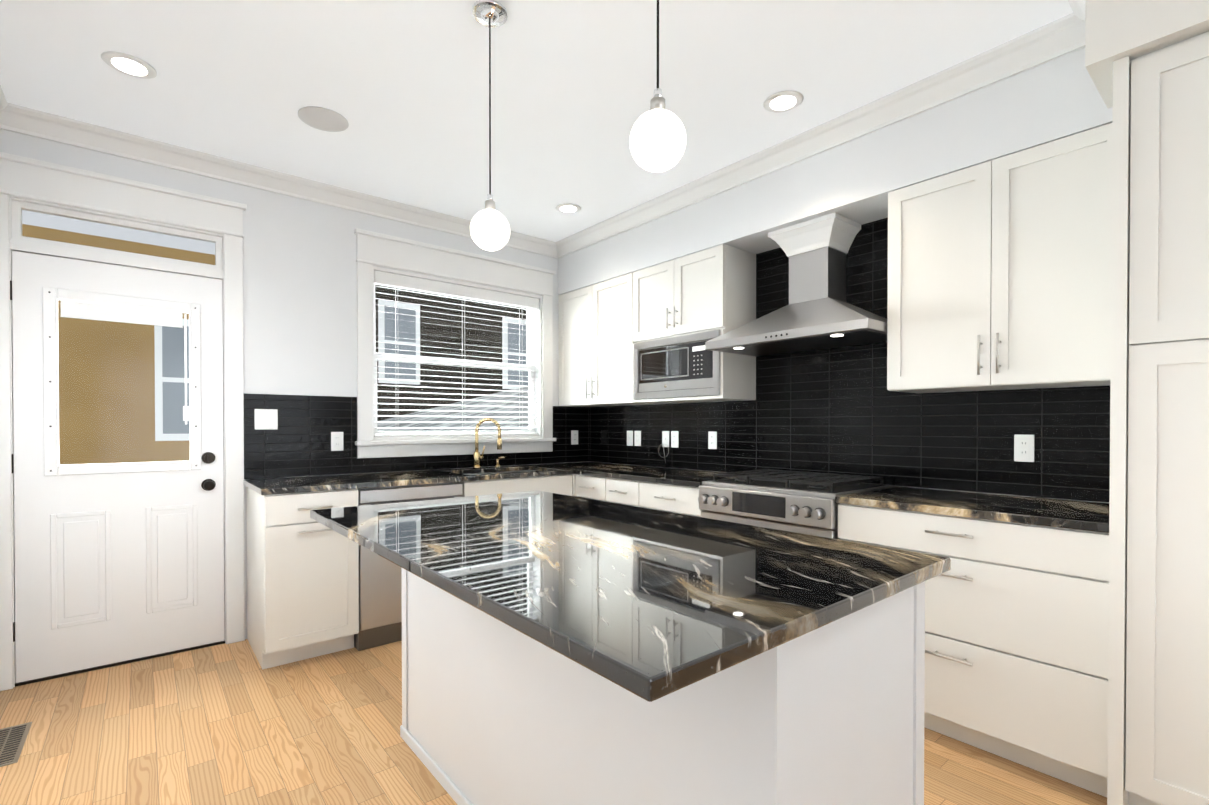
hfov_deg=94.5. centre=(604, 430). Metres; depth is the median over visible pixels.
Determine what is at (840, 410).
tile backsplash
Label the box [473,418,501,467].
faucet
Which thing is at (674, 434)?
electrical outlet plate
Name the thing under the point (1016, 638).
base cabinet
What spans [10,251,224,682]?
door
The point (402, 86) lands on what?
ceiling
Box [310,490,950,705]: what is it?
island countertop
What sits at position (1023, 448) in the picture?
electrical outlet plate
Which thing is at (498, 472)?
undermount sink
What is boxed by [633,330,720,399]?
microwave
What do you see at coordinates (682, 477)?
countertop
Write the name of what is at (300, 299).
wall
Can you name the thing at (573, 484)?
base cabinet
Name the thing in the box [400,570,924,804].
kitchen island
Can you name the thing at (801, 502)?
range
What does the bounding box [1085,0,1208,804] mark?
pantry
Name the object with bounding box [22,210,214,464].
window glass
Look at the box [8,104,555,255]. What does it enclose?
crown molding
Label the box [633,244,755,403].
upper cabinet
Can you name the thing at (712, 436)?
electrical outlet plate
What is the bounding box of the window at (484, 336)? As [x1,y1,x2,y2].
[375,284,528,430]
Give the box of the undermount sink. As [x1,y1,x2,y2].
[464,470,532,474]
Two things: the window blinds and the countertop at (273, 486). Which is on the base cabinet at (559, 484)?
the countertop at (273, 486)
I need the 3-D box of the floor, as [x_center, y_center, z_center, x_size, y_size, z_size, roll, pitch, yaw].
[1.345,1.275,0.298,3.710,0.100,9.137,0,1,-40]
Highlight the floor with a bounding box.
[0,639,1106,804]
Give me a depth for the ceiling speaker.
2.68 m
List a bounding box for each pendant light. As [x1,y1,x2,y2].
[470,0,509,250]
[630,0,685,171]
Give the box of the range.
[698,469,895,538]
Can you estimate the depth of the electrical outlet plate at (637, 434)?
4.33 m
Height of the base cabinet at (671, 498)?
0.888 m
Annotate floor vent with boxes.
[0,722,31,766]
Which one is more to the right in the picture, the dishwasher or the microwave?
the microwave
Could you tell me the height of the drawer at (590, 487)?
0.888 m
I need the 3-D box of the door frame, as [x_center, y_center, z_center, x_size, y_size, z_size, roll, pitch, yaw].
[-2.475,-0.038,2.929,1.004,2.482,0.192,0,1,-40]
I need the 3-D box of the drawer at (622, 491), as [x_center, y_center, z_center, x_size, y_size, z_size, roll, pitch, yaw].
[0.333,0.752,3.744,0.655,0.888,0.317,0,1,-40]
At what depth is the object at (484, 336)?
7.22 m
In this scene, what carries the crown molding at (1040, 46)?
attached to the soffit
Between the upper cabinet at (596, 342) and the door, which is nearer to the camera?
the door
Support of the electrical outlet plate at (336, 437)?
attached to the tile backsplash at (300, 445)
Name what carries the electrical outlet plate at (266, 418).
attached to the tile backsplash at (300, 445)
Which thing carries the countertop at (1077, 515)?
on the base cabinet at (1016, 638)
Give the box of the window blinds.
[374,271,538,436]
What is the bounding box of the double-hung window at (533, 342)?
[354,228,555,457]
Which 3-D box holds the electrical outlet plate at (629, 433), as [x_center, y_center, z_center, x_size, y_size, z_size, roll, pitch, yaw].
[0.197,0.061,4.393,0.013,0.114,0.072,0,1,-40]
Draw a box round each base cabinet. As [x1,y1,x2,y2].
[246,487,358,669]
[462,474,571,496]
[571,474,577,496]
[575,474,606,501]
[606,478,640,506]
[639,481,704,516]
[838,503,1108,796]
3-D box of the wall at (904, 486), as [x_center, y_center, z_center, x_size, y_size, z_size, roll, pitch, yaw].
[2.733,-0.135,1.439,0.100,2.700,9.137,0,1,-40]
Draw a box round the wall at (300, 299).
[0,129,589,638]
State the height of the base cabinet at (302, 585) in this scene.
0.888 m
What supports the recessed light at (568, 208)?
in the ceiling
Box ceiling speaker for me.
[297,106,348,131]
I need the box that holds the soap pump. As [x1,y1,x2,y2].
[495,456,504,466]
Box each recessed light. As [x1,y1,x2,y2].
[101,51,156,78]
[555,203,580,213]
[763,90,803,112]
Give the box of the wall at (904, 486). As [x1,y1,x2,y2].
[600,385,1106,502]
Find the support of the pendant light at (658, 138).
hanging from the ceiling
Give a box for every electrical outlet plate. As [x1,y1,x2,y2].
[255,409,277,429]
[331,432,342,450]
[571,430,577,444]
[627,431,631,445]
[632,431,640,445]
[658,431,668,462]
[671,431,678,447]
[708,431,716,448]
[1014,435,1033,461]
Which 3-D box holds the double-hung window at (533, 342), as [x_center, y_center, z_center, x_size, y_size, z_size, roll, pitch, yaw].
[-1.044,-0.558,4.107,1.538,1.462,0.200,0,1,-40]
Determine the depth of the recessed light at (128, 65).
2.27 m
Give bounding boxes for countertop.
[243,462,637,494]
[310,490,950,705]
[575,466,731,487]
[835,486,1108,532]
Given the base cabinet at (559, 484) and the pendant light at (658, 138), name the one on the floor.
the base cabinet at (559, 484)
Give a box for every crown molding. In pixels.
[0,85,11,130]
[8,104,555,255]
[549,0,1085,258]
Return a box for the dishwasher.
[354,482,462,650]
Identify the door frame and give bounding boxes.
[0,152,246,690]
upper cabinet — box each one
[559,273,658,406]
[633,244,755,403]
[887,123,1111,392]
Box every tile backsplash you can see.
[244,394,587,478]
[588,218,1109,502]
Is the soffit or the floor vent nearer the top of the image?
the soffit
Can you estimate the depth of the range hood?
2.95 m
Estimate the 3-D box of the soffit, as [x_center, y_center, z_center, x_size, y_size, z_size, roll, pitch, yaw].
[0.846,-1.302,3.364,0.332,0.398,3.449,0,1,-40]
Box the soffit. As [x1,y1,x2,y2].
[558,47,1111,294]
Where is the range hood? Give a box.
[705,212,886,356]
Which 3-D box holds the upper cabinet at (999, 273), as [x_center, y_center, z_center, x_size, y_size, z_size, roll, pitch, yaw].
[1.672,-0.637,2.346,0.365,0.910,0.815,0,1,-40]
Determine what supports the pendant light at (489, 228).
hanging from the ceiling
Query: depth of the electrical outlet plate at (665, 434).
4.09 m
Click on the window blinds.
(421, 285)
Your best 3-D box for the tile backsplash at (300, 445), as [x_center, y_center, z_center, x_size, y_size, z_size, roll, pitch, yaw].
[-1.106,0.027,3.990,2.490,0.491,0.009,0,1,-40]
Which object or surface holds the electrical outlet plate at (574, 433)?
attached to the tile backsplash at (300, 445)
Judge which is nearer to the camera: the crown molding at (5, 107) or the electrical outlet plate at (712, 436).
the crown molding at (5, 107)
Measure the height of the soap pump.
0.081 m
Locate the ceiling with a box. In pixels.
[0,0,1072,241]
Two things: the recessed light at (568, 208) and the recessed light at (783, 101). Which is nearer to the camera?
the recessed light at (783, 101)

